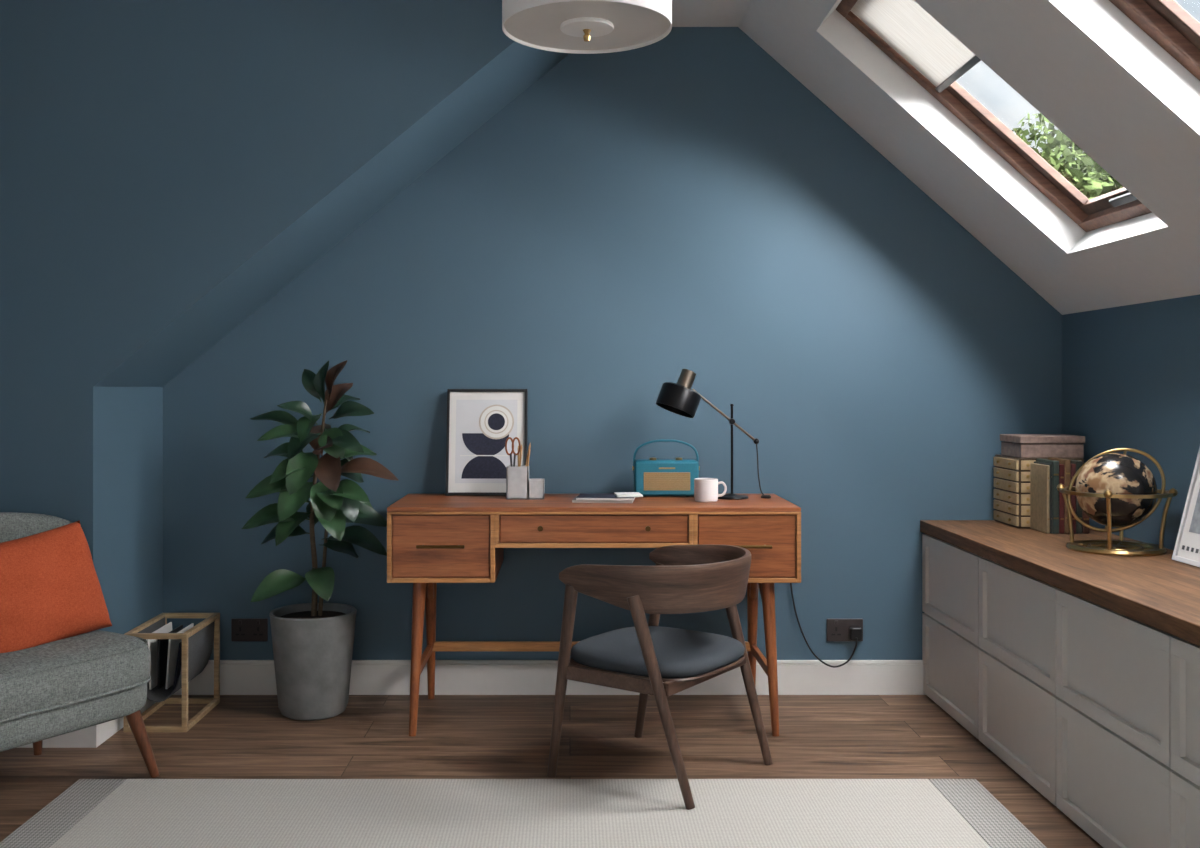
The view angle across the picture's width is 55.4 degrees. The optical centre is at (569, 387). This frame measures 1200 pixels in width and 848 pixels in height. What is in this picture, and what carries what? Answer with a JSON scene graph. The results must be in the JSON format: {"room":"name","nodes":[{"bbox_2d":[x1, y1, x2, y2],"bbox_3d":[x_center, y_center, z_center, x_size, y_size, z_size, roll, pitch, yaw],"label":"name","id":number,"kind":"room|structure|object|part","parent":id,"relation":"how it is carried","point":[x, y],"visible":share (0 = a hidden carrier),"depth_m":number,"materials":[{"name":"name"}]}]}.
{"room":"home office","nodes":[
{"label":"home office","id":0,"kind":"room"},
{"bbox_2d":[0,0,569,633],"bbox_3d":[-1.188,-0.105,4.078,2.623,2.535,0.736,0,0,0],"label":"wall","id":1,"kind":"structure","parent":0,"point":[168,168],"depth_m":3.71,"materials":[{"name":"blue paint"}]},
{"bbox_2d":[17,727,90,747],"bbox_3d":[-2.024,1.097,3.701,0.952,0.129,0.018,0,0,0],"label":"baseboard","id":2,"kind":"structure","parent":1,"relation":"attached to","point":[81,738],"depth_m":3.69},
{"bbox_2d":[91,699,155,747],"bbox_3d":[-1.539,1.097,4.009,0.018,0.129,0.634,0,0,0],"label":"baseboard","id":3,"kind":"structure","parent":1,"relation":"attached to","point":[100,733],"depth_m":3.77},
{"bbox_2d":[0,695,1102,847],"bbox_3d":[-0.315,1.212,1.373,4.571,0.100,6.146,0,0,0],"label":"floor","id":4,"kind":"structure","parent":0,"point":[242,736],"depth_m":3.71,"materials":[{"name":"brown wood"}]},
{"bbox_2d":[0,512,159,777],"bbox_3d":[-1.661,0.776,3.292,0.657,0.779,0.751,0,0,32],"label":"armchair","id":5,"kind":"object","parent":4,"relation":"on","point":[67,685],"visible":0.72,"depth_m":3.20,"materials":[{"name":"grey fabric"}]},
{"bbox_3d":[-1.842,0.625,3.405,0.230,0.475,0.751,0,0,32],"label":"backrest","id":6,"kind":"part","parent":5,"relation":"part of","materials":[{"name":"grey fabric"}]},
{"bbox_3d":[-1.679,1.054,3.608,0.046,0.220,0.065,0,0,0],"label":"leg","id":7,"kind":"part","parent":5,"relation":"part of","materials":[{"name":"brown wood"}]},
{"bbox_2d":[0,520,111,652],"bbox_3d":[-1.557,0.592,3.338,0.209,0.370,0.425,0,0,27],"label":"throw pillow","id":8,"kind":"object","parent":5,"relation":"on","point":[50,588],"visible":0.98,"depth_m":3.31,"materials":[{"name":"orange fabric"}]},
{"bbox_3d":[-1.650,0.913,3.285,0.600,0.087,0.670,0,0,32],"label":"seat","id":9,"kind":"part","parent":5,"relation":"part of","materials":[{"name":"grey fabric"}]},
{"bbox_2d":[0,630,150,718],"bbox_3d":[-1.650,0.803,3.285,0.632,0.138,0.698,0,0,32],"label":"seat cushion","id":10,"kind":"object","parent":5,"relation":"on","point":[94,667],"depth_m":3.18,"materials":[{"name":"grey fabric"}]},
{"bbox_3d":[-1.282,1.053,3.417,0.106,0.227,0.045,0,0,-13],"label":"leg","id":11,"kind":"part","parent":5,"relation":"part of","materials":[{"name":"brown wood"}]},
{"bbox_2d":[124,613,219,731],"bbox_3d":[-1.400,0.996,4.040,0.214,0.332,0.368,0,0,0],"label":"magazine rack","id":12,"kind":"object","parent":4,"relation":"on","point":[178,655],"visible":0.91,"depth_m":3.98,"materials":[{"name":"brown wood"}]},
{"bbox_3d":[-1.498,0.996,3.865,0.018,0.332,0.018,0,0,0],"label":"post","id":13,"kind":"part","parent":12,"relation":"part of","materials":[{"name":"brown wood"}]},
{"bbox_3d":[-1.498,0.839,4.040,0.018,0.018,0.350,0,0,0],"label":"rail","id":14,"kind":"part","parent":12,"relation":"part of","materials":[{"name":"brown wood"}]},
{"bbox_3d":[-1.498,1.153,4.040,0.018,0.018,0.350,0,0,0],"label":"rail","id":15,"kind":"part","parent":12,"relation":"part of","materials":[{"name":"brown wood"}]},
{"bbox_2d":[146,622,171,689],"bbox_3d":[-1.445,0.943,4.040,0.019,0.184,0.240,0,0,0],"label":"magazine","id":16,"kind":"object","parent":12,"relation":"on","point":[152,644],"depth_m":3.96,"materials":[{"name":"white paper"}]},
{"bbox_2d":[157,625,182,688],"bbox_3d":[-1.412,0.947,4.040,0.006,0.170,0.240,0,0,0],"label":"magazine","id":17,"kind":"object","parent":12,"relation":"on","point":[162,644],"depth_m":3.95,"materials":[{"name":"black paper"}]},
{"bbox_2d":[173,641,181,689],"bbox_3d":[-1.349,0.956,4.040,0.029,0.162,0.240,0,0,0],"label":"magazine","id":18,"kind":"object","parent":12,"relation":"on","point":[177,645],"depth_m":3.94,"materials":[{"name":"black paper"}]},
{"bbox_2d":[165,623,193,688],"bbox_3d":[-1.379,0.945,4.040,0.018,0.177,0.240,0,0,0],"label":"magazine","id":19,"kind":"object","parent":12,"relation":"on","point":[171,645],"depth_m":3.96,"materials":[{"name":"white paper"}]},
{"bbox_3d":[-1.302,0.996,3.865,0.018,0.332,0.018,0,0,0],"label":"post","id":20,"kind":"part","parent":12,"relation":"part of","materials":[{"name":"brown wood"}]},
{"bbox_3d":[-1.302,0.839,4.040,0.018,0.018,0.350,0,0,0],"label":"rail","id":21,"kind":"part","parent":12,"relation":"part of","materials":[{"name":"brown wood"}]},
{"bbox_3d":[-1.302,1.153,4.040,0.018,0.018,0.350,0,0,0],"label":"rail","id":22,"kind":"part","parent":12,"relation":"part of","materials":[{"name":"brown wood"}]},
{"bbox_3d":[-1.302,0.996,4.215,0.018,0.332,0.018,0,0,0],"label":"post","id":23,"kind":"part","parent":12,"relation":"part of","materials":[{"name":"brown wood"}]},
{"bbox_2d":[242,360,398,720],"bbox_3d":[-0.883,0.532,4.090,0.551,1.260,0.306,0,0,0],"label":"rubber plant","id":24,"kind":"object","parent":4,"relation":"on","point":[312,642],"visible":1,"depth_m":4.02,"materials":[{"name":"green plant"}]},
{"bbox_3d":[-0.918,0.979,4.090,0.306,0.366,0.306,0,0,0],"label":"pot","id":25,"kind":"part","parent":24,"relation":"part of","materials":[{"name":"grey concrete"}]},
{"bbox_3d":[-0.902,0.437,4.087,0.060,0.791,0.034,0,0,21],"label":"stem","id":26,"kind":"part","parent":24,"relation":"part of","materials":[{"name":"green plant"}]},
{"bbox_3d":[-0.873,0.547,4.104,0.065,0.571,0.025,0,0,0],"label":"stem","id":27,"kind":"part","parent":24,"relation":"part of","materials":[{"name":"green plant"}]},
{"bbox_2d":[0,779,1046,847],"bbox_3d":[-0.125,1.158,2.290,2.650,0.006,2.180,0,0,0],"label":"rug","id":28,"kind":"object","parent":4,"relation":"on","point":[91,813],"visible":1,"depth_m":3.10,"materials":[{"name":"beige fabric"}]},
{"bbox_2d":[387,494,800,735],"bbox_3d":[0.081,0.782,4.068,1.388,0.764,0.524,0,0,0],"label":"desk","id":29,"kind":"object","parent":4,"relation":"on","point":[432,539],"visible":0.93,"depth_m":3.83,"materials":[{"name":"brown wood"}]},
{"bbox_3d":[-0.517,0.906,3.861,0.045,0.515,0.113,0,0,9],"label":"leg","id":30,"kind":"part","parent":29,"relation":"part of","materials":[{"name":"brown wood"}]},
{"bbox_3d":[-0.511,0.906,4.235,0.046,0.516,0.115,0,0,0],"label":"leg","id":31,"kind":"part","parent":29,"relation":"part of","materials":[{"name":"brown wood"}]},
{"bbox_3d":[-0.432,0.530,3.812,0.160,0.011,0.011,0,0,0],"label":"handle","id":32,"kind":"part","parent":29,"relation":"part of","materials":[{"name":"black metal"}]},
{"bbox_3d":[-0.432,0.530,3.842,0.324,0.207,0.015,0,0,0],"label":"drawer","id":33,"kind":"part","parent":29,"relation":"part of","materials":[{"name":"brown wood"}]},
{"bbox_2d":[445,389,527,495],"bbox_3d":[-0.311,0.202,4.280,0.302,0.397,0.089,0,0,0],"label":"framed art print","id":34,"kind":"object","parent":29,"relation":"on","point":[480,422],"visible":0.87,"depth_m":4.28,"materials":[{"name":"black paper"}]},
{"bbox_3d":[-0.457,0.202,4.280,0.010,0.400,0.020,0,-10,0],"label":"frame","id":35,"kind":"part","parent":34,"relation":"part of","materials":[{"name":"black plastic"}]},
{"bbox_3d":[-0.311,0.394,4.246,0.282,0.010,0.020,0,-10,0],"label":"frame","id":36,"kind":"part","parent":34,"relation":"part of","materials":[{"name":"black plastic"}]},
{"bbox_3d":[-0.311,0.010,4.313,0.282,0.010,0.020,0,-10,0],"label":"frame","id":37,"kind":"part","parent":34,"relation":"part of","materials":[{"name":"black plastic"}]},
{"bbox_3d":[-0.165,0.202,4.280,0.010,0.400,0.020,0,-10,0],"label":"frame","id":38,"kind":"part","parent":34,"relation":"part of","materials":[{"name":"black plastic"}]},
{"bbox_2d":[505,437,543,499],"bbox_3d":[-0.164,0.288,4.130,0.142,0.224,0.070,0,0,0],"label":"pen holder","id":39,"kind":"object","parent":29,"relation":"on","point":[519,486],"visible":1,"depth_m":4.09,"materials":[{"name":"concrete"}]},
{"bbox_3d":[0.081,0.472,3.842,0.628,0.090,0.015,0,0,0],"label":"drawer","id":40,"kind":"part","parent":29,"relation":"part of","materials":[{"name":"brown wood"}]},
{"bbox_2d":[572,492,642,502],"bbox_3d":[0.137,0.387,4.044,0.246,0.027,0.160,0,0,6],"label":"magazine stack","id":41,"kind":"object","parent":29,"relation":"on","point":[617,497],"visible":1,"depth_m":3.98,"materials":[{"name":"white paper"}]},
{"bbox_2d":[572,500,632,502],"bbox_3d":[0.120,0.396,4.051,0.210,0.009,0.150,0,0,6],"label":"magazine","id":42,"kind":"object","parent":41,"relation":"on","point":[573,501],"depth_m":3.98,"materials":[{"name":"white paper"}]},
{"bbox_2d":[576,497,634,500],"bbox_3d":[0.129,0.386,4.040,0.200,0.008,0.150,0,0,6],"label":"magazine","id":43,"kind":"object","parent":41,"relation":"on","point":[577,498],"depth_m":3.97,"materials":[{"name":"white paper"}]},
{"bbox_2d":[614,492,642,496],"bbox_3d":[0.206,0.377,4.036,0.090,0.008,0.110,0,0,-4],"label":"notebook","id":44,"kind":"object","parent":41,"relation":"on","point":[616,494],"depth_m":4.00,"materials":[{"name":"white paper"}]},
{"bbox_2d":[632,439,699,496],"bbox_3d":[0.354,0.295,4.218,0.248,0.210,0.095,0,0,0],"label":"radio","id":45,"kind":"object","parent":29,"relation":"on","point":[652,476],"visible":0.93,"depth_m":4.17,"materials":[{"name":"teal metal"}]},
{"bbox_3d":[0.354,0.243,4.220,0.243,0.107,0.009,0,0,0],"label":"handle","id":46,"kind":"part","parent":45,"relation":"part of","materials":[{"name":"teal plastic"}]},
{"bbox_2d":[644,472,689,489],"bbox_3d":[0.354,0.341,4.173,0.170,0.066,0.003,0,0,0],"label":"grille","id":47,"kind":"object","parent":45,"relation":"attached to","point":[652,480],"depth_m":4.17,"materials":[{"name":"beige fabric"}]},
{"bbox_3d":[0.354,0.331,4.175,0.224,0.114,0.004,0,0,0],"label":"plate","id":48,"kind":"part","parent":45,"relation":"part of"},
{"bbox_2d":[694,478,726,501],"bbox_3d":[0.488,0.360,4.025,0.104,0.080,0.084,0,0,33],"label":"coffee mug","id":49,"kind":"object","parent":29,"relation":"on","point":[705,489],"visible":1,"depth_m":4.00,"materials":[{"name":"white ceramic"}]},
{"bbox_3d":[0.536,0.357,4.030,0.034,0.055,0.009,0,0,0],"label":"handle","id":50,"kind":"part","parent":49,"relation":"part of","materials":[{"name":"white ceramic"}]},
{"bbox_2d":[655,369,770,499],"bbox_3d":[0.518,0.166,4.102,0.427,0.469,0.215,0,0,0],"label":"desk lamp","id":51,"kind":"object","parent":29,"relation":"on","point":[678,398],"depth_m":4.06,"materials":[{"name":"black metal"}]},
{"bbox_3d":[0.594,0.530,3.842,0.324,0.207,0.015,0,0,0],"label":"drawer","id":52,"kind":"part","parent":29,"relation":"part of","materials":[{"name":"brown wood"}]},
{"bbox_3d":[0.594,0.530,3.812,0.160,0.011,0.011,0,0,0],"label":"handle","id":53,"kind":"part","parent":29,"relation":"part of","materials":[{"name":"black metal"}]},
{"bbox_3d":[0.672,0.906,4.235,0.046,0.516,0.115,0,0,0],"label":"leg","id":54,"kind":"part","parent":29,"relation":"part of","materials":[{"name":"brown wood"}]},
{"bbox_3d":[0.678,0.906,3.861,0.045,0.515,0.113,0,0,-9],"label":"leg","id":55,"kind":"part","parent":29,"relation":"part of","materials":[{"name":"brown wood"}]},
{"bbox_2d":[547,544,772,809],"bbox_3d":[0.284,0.832,3.471,0.514,0.667,0.563,0,0,36],"label":"desk chair","id":56,"kind":"object","parent":4,"relation":"on","point":[649,658],"depth_m":3.31,"materials":[{"name":"brown wood"}]},
{"bbox_2d":[920,520,1199,847],"bbox_3d":[1.600,0.832,2.547,0.540,0.660,3.595,0,0,0],"label":"storage cabinet","id":57,"kind":"object","parent":4,"relation":"on","point":[1079,671],"visible":1,"depth_m":3.10,"materials":[{"name":"grey wood"}]},
{"bbox_3d":[1.348,0.829,4.045,0.020,0.038,0.592,0,0,0],"label":"rail","id":58,"kind":"part","parent":57,"relation":"part of","materials":[{"name":"beige paint"}]},
{"bbox_3d":[1.348,1.134,4.045,0.020,0.038,0.592,0,0,0],"label":"rail","id":59,"kind":"part","parent":57,"relation":"part of","materials":[{"name":"beige paint"}]},
{"bbox_3d":[1.348,0.573,4.045,0.020,0.038,0.592,0,0,0],"label":"rail","id":60,"kind":"part","parent":57,"relation":"part of","materials":[{"name":"beige paint"}]},
{"bbox_3d":[1.348,0.874,4.045,0.020,0.038,0.592,0,0,0],"label":"rail","id":61,"kind":"part","parent":57,"relation":"part of","materials":[{"name":"beige paint"}]},
{"bbox_3d":[1.355,0.701,4.045,0.006,0.294,0.592,0,0,0],"label":"panel","id":62,"kind":"part","parent":57,"relation":"part of","materials":[{"name":"beige paint"}]},
{"bbox_3d":[1.355,1.004,4.045,0.006,0.298,0.592,0,0,0],"label":"panel","id":63,"kind":"part","parent":57,"relation":"part of","materials":[{"name":"beige paint"}]},
{"bbox_3d":[1.348,1.134,3.447,0.020,0.038,0.592,0,0,0],"label":"rail","id":64,"kind":"part","parent":57,"relation":"part of","materials":[{"name":"beige paint"}]},
{"bbox_3d":[1.348,0.829,3.447,0.020,0.038,0.592,0,0,0],"label":"rail","id":65,"kind":"part","parent":57,"relation":"part of","materials":[{"name":"beige paint"}]},
{"bbox_3d":[1.355,0.701,3.447,0.006,0.294,0.592,0,0,0],"label":"panel","id":66,"kind":"part","parent":57,"relation":"part of","materials":[{"name":"beige paint"}]},
{"bbox_3d":[1.355,1.004,3.447,0.006,0.298,0.592,0,0,0],"label":"panel","id":67,"kind":"part","parent":57,"relation":"part of","materials":[{"name":"beige paint"}]},
{"bbox_3d":[1.348,0.573,3.447,0.020,0.038,0.592,0,0,0],"label":"rail","id":68,"kind":"part","parent":57,"relation":"part of","materials":[{"name":"beige paint"}]},
{"bbox_3d":[1.348,0.874,3.447,0.020,0.038,0.592,0,0,0],"label":"rail","id":69,"kind":"part","parent":57,"relation":"part of","materials":[{"name":"beige paint"}]},
{"bbox_2d":[920,520,1199,645],"bbox_3d":[1.600,0.524,2.547,0.540,0.045,3.595,0,0,0],"label":"countertop","id":70,"kind":"structure","parent":57,"relation":"on","point":[1160,592],"depth_m":3.18,"materials":[{"name":"brown wood"}]},
{"bbox_2d":[994,455,1083,527],"bbox_3d":[1.710,0.376,4.190,0.250,0.250,0.250,0,0,0],"label":"books","id":71,"kind":"object","parent":70,"relation":"on","point":[1012,474],"visible":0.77,"depth_m":4.12,"materials":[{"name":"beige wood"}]},
{"bbox_3d":[1.601,0.276,4.197,0.010,0.034,0.223,0,0,0],"label":"drawer","id":72,"kind":"part","parent":71,"relation":"part of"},
{"bbox_3d":[1.601,0.316,4.197,0.010,0.034,0.223,0,0,0],"label":"drawer","id":73,"kind":"part","parent":71,"relation":"part of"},
{"bbox_3d":[1.601,0.356,4.197,0.010,0.034,0.223,0,0,0],"label":"drawer","id":74,"kind":"part","parent":71,"relation":"part of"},
{"bbox_3d":[1.601,0.397,4.197,0.010,0.034,0.223,0,0,0],"label":"drawer","id":75,"kind":"part","parent":71,"relation":"part of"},
{"bbox_3d":[1.601,0.438,4.197,0.010,0.034,0.223,0,0,0],"label":"drawer","id":76,"kind":"part","parent":71,"relation":"part of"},
{"bbox_3d":[1.601,0.478,4.197,0.010,0.034,0.223,0,0,0],"label":"drawer","id":77,"kind":"part","parent":71,"relation":"part of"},
{"bbox_2d":[1000,434,1084,457],"bbox_3d":[1.722,0.211,4.175,0.233,0.078,0.198,0,0,0],"label":"box","id":78,"kind":"object","parent":71,"relation":"on","point":[1015,445],"visible":1,"depth_m":4.08,"materials":[{"name":"grey cardboard"}]},
{"bbox_3d":[1.722,0.185,4.175,0.233,0.026,0.198,0,0,0],"label":"lid","id":79,"kind":"part","parent":78,"relation":"part of","materials":[{"name":"cardboard"}]},
{"bbox_2d":[1030,457,1088,533],"bbox_3d":[1.714,0.373,4.002,0.147,0.255,0.146,0,0,0],"label":"books","id":80,"kind":"object","parent":70,"relation":"on","point":[1048,511],"visible":0.88,"depth_m":3.93,"materials":[{"name":"fabric"}]},
{"bbox_2d":[1057,448,1177,555],"bbox_3d":[1.690,0.343,3.540,0.320,0.315,0.320,0,0,0],"label":"globe","id":81,"kind":"object","parent":70,"relation":"on","point":[1112,489],"visible":1,"depth_m":3.47,"materials":[{"name":"gold metal"}]},
{"bbox_3d":[1.575,0.409,3.615,0.036,0.164,0.012,0,0,33],"label":"post","id":82,"kind":"part","parent":81,"relation":"part of","materials":[{"name":"gold metal"}]},
{"bbox_3d":[1.615,0.409,3.425,0.012,0.164,0.037,0,0,33],"label":"post","id":83,"kind":"part","parent":81,"relation":"part of","materials":[{"name":"gold metal"}]},
{"bbox_3d":[1.690,0.491,3.540,0.060,0.012,0.060,0,0,0],"label":"plate","id":84,"kind":"part","parent":81,"relation":"part of","materials":[{"name":"gold metal"}]},
{"bbox_3d":[1.765,0.409,3.655,0.012,0.164,0.037,0,0,33],"label":"post","id":85,"kind":"part","parent":81,"relation":"part of","materials":[{"name":"gold metal"}]},
{"bbox_3d":[1.805,0.409,3.465,0.036,0.164,0.012,0,0,33],"label":"post","id":86,"kind":"part","parent":81,"relation":"part of","materials":[{"name":"gold metal"}]},
{"bbox_2d":[1172,447,1199,566],"bbox_3d":[1.804,0.327,3.190,0.104,0.353,0.280,0,0,0],"label":"framed poster","id":87,"kind":"object","parent":70,"relation":"on","point":[1187,545],"visible":1,"depth_m":3.29,"materials":[{"name":"white paper"}]},
{"bbox_3d":[1.762,0.494,3.190,0.018,0.014,0.252,14,0,0],"label":"frame","id":88,"kind":"part","parent":87,"relation":"part of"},
{"bbox_3d":[1.348,1.134,2.849,0.020,0.038,0.592,0,0,0],"label":"rail","id":89,"kind":"part","parent":57,"relation":"part of","materials":[{"name":"beige paint"}]},
{"bbox_3d":[1.348,0.829,2.849,0.020,0.038,0.592,0,0,0],"label":"rail","id":90,"kind":"part","parent":57,"relation":"part of","materials":[{"name":"beige paint"}]},
{"bbox_3d":[1.355,0.701,2.849,0.006,0.294,0.592,0,0,0],"label":"panel","id":91,"kind":"part","parent":57,"relation":"part of","materials":[{"name":"beige paint"}]},
{"bbox_3d":[1.355,1.004,2.849,0.006,0.298,0.592,0,0,0],"label":"panel","id":92,"kind":"part","parent":57,"relation":"part of","materials":[{"name":"beige paint"}]},
{"bbox_3d":[1.348,0.874,2.849,0.020,0.038,0.592,0,0,0],"label":"rail","id":93,"kind":"part","parent":57,"relation":"part of","materials":[{"name":"beige paint"}]},
{"bbox_3d":[1.348,0.573,2.849,0.020,0.038,0.592,0,0,0],"label":"rail","id":94,"kind":"part","parent":57,"relation":"part of","materials":[{"name":"beige paint"}]},
{"bbox_3d":[1.348,0.829,2.251,0.020,0.038,0.592,0,0,0],"label":"rail","id":95,"kind":"part","parent":57,"relation":"part of","materials":[{"name":"beige paint"}]},
{"bbox_3d":[1.348,0.573,2.251,0.020,0.038,0.592,0,0,0],"label":"rail","id":96,"kind":"part","parent":57,"relation":"part of","materials":[{"name":"beige paint"}]},
{"bbox_3d":[1.348,0.874,2.251,0.020,0.038,0.592,0,0,0],"label":"rail","id":97,"kind":"part","parent":57,"relation":"part of","materials":[{"name":"beige paint"}]},
{"bbox_3d":[1.355,0.701,2.251,0.006,0.294,0.592,0,0,0],"label":"panel","id":98,"kind":"part","parent":57,"relation":"part of","materials":[{"name":"beige paint"}]},
{"bbox_3d":[1.355,1.004,2.251,0.006,0.298,0.592,0,0,0],"label":"panel","id":99,"kind":"part","parent":57,"relation":"part of","materials":[{"name":"beige paint"}]},
{"bbox_2d":[163,27,1061,659],"bbox_3d":[0.211,-0.148,4.396,3.519,2.620,0.100,0,0,0],"label":"wall","id":100,"kind":"structure","parent":0,"point":[628,221],"depth_m":4.35,"materials":[{"name":"blue paint"}]},
{"bbox_2d":[231,619,267,640],"bbox_3d":[-1.217,0.919,4.340,0.138,0.086,0.013,0,0,0],"label":"wall socket","id":101,"kind":"object","parent":100,"relation":"attached to","point":[241,629],"visible":1,"depth_m":4.34,"materials":[{"name":"black plastic"}]},
{"bbox_2d":[173,664,925,694],"bbox_3d":[-0.099,1.105,4.337,2.898,0.115,0.018,0,0,0],"label":"board","id":102,"kind":"object","parent":100,"relation":"attached to","point":[235,679],"visible":0.57,"depth_m":4.33,"materials":[{"name":"white wood"}]},
{"bbox_2d":[208,660,922,663],"bbox_3d":[-0.099,1.040,4.340,2.898,0.014,0.012,0,0,0],"label":"baseboard","id":103,"kind":"structure","parent":100,"relation":"attached to","point":[209,661],"depth_m":4.33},
{"bbox_2d":[827,619,862,640],"bbox_3d":[1.044,0.919,4.325,0.138,0.086,0.042,0,0,0],"label":"wall socket","id":104,"kind":"object","parent":100,"relation":"attached to","point":[837,629],"visible":1,"depth_m":4.34,"materials":[{"name":"black plastic"}]},
{"bbox_2d":[790,583,857,667],"bbox_3d":[0.956,0.758,4.314,0.254,0.594,0.018,0,0,7],"label":"power cable","id":105,"kind":"object","parent":104,"relation":"attached to","point":[853,652],"visible":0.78,"depth_m":4.31,"materials":[{"name":"black plastic"}]},
{"bbox_2d":[672,0,749,26],"bbox_3d":[-0.981,-1.433,1.373,3.239,0.120,6.146,0,0,0],"label":"ceiling","id":106,"kind":"structure","parent":0,"point":[685,13],"depth_m":4.18,"materials":[{"name":"white paint"}]},
{"bbox_2d":[502,0,671,53],"bbox_3d":[0.040,-1.095,2.700,0.400,0.555,0.400,0,0,0],"label":"pendant light","id":107,"kind":"object","parent":106,"relation":"hanging from","point":[562,26],"visible":1,"depth_m":2.68,"materials":[{"name":"white metal"}]},
{"bbox_2d":[738,0,1199,314],"bbox_3d":[1.316,-0.872,1.423,1.504,1.360,6.046,0,0,0],"label":"ceiling","id":108,"kind":"structure","parent":0,"point":[1085,66],"depth_m":3.51,"materials":[{"name":"white paint"}]},
{"bbox_2d":[845,11,1087,223],"bbox_3d":[1.335,-0.920,3.829,0.818,0.736,0.042,0,0,0],"label":"frame","id":109,"kind":"object","parent":108,"relation":"attached to","point":[945,97],"visible":0.53,"depth_m":3.81,"materials":[{"name":"brown wood"}]},
{"bbox_2d":[836,0,1128,214],"bbox_3d":[1.317,-0.946,3.525,0.847,0.741,0.650,0,0,0],"label":"window","id":110,"kind":"structure","parent":108,"relation":"attached to","point":[845,6],"depth_m":3.76,"materials":[{"name":"brown wood"}]},
{"bbox_2d":[850,0,974,86],"bbox_3d":[1.068,-1.134,3.525,0.305,0.271,0.550,0,0,0],"label":"blind fabric","id":111,"kind":"object","parent":110,"relation":"attached to","point":[911,31],"visible":0.75,"depth_m":3.62,"materials":[{"name":"white fabric"}]},
{"bbox_2d":[935,55,980,92],"bbox_3d":[1.226,-0.992,3.525,0.024,0.023,0.554,0,0,0],"label":"bar","id":112,"kind":"object","parent":111,"relation":"attached to","point":[974,60],"depth_m":3.59,"materials":[{"name":"grey metal"}]},
{"bbox_3d":[1.343,-0.930,3.785,0.732,0.654,0.042,0,0,0],"label":"sash","id":113,"kind":"part","parent":110,"relation":"part of","materials":[{"name":"brown wood"}]},
{"bbox_3d":[1.718,-0.598,3.525,0.046,0.045,0.562,0,0,0],"label":"sash bottom","id":114,"kind":"part","parent":110,"relation":"part of","materials":[{"name":"brown wood"}]},
{"bbox_2d":[1078,200,1151,231],"bbox_3d":[1.742,-0.558,3.525,0.067,0.068,0.650,0,0,0],"label":"frame","id":115,"kind":"object","parent":108,"relation":"on","point":[1133,209],"visible":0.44,"depth_m":3.62,"materials":[{"name":"brown wood"}]},
{"bbox_2d":[1109,192,1137,206],"bbox_3d":[1.704,-0.581,3.455,0.029,0.028,0.270,0,0,0],"label":"vent latch","id":116,"kind":"object","parent":115,"relation":"on","point":[1125,198],"visible":0.49,"depth_m":3.51,"materials":[{"name":"silver plastic"}]},
{"bbox_2d":[1109,0,1199,80],"bbox_3d":[1.335,-0.920,2.709,0.818,0.736,0.042,0,0,0],"label":"frame","id":117,"kind":"object","parent":108,"relation":"attached to","point":[1144,16],"visible":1,"depth_m":2.69,"materials":[{"name":"brown wood"}]},
{"bbox_2d":[1144,0,1199,49],"bbox_3d":[1.343,-0.930,2.665,0.732,0.654,0.042,0,0,0],"label":"window","id":118,"kind":"structure","parent":117,"relation":"attached to","point":[1171,11],"depth_m":2.65,"materials":[{"name":"brown wood"}]},
{"bbox_2d":[1062,294,1199,549],"bbox_3d":[1.921,0.442,1.373,0.100,1.440,5.946,0,0,0],"label":"wall","id":119,"kind":"structure","parent":0,"point":[1131,373],"depth_m":3.73,"materials":[{"name":"blue paint"}]},
{"label":"outside","id":120,"kind":"structure","parent":0,"visible":0},
{"bbox_2d":[1011,113,1122,199],"bbox_3d":[5.407,0.560,11.288,2.312,7.605,3.759,0,0,0],"label":"tree","id":121,"kind":"object","parent":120,"point":[1083,173],"visible":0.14,"depth_m":11.20,"materials":[{"name":"green plant"}]}
]}

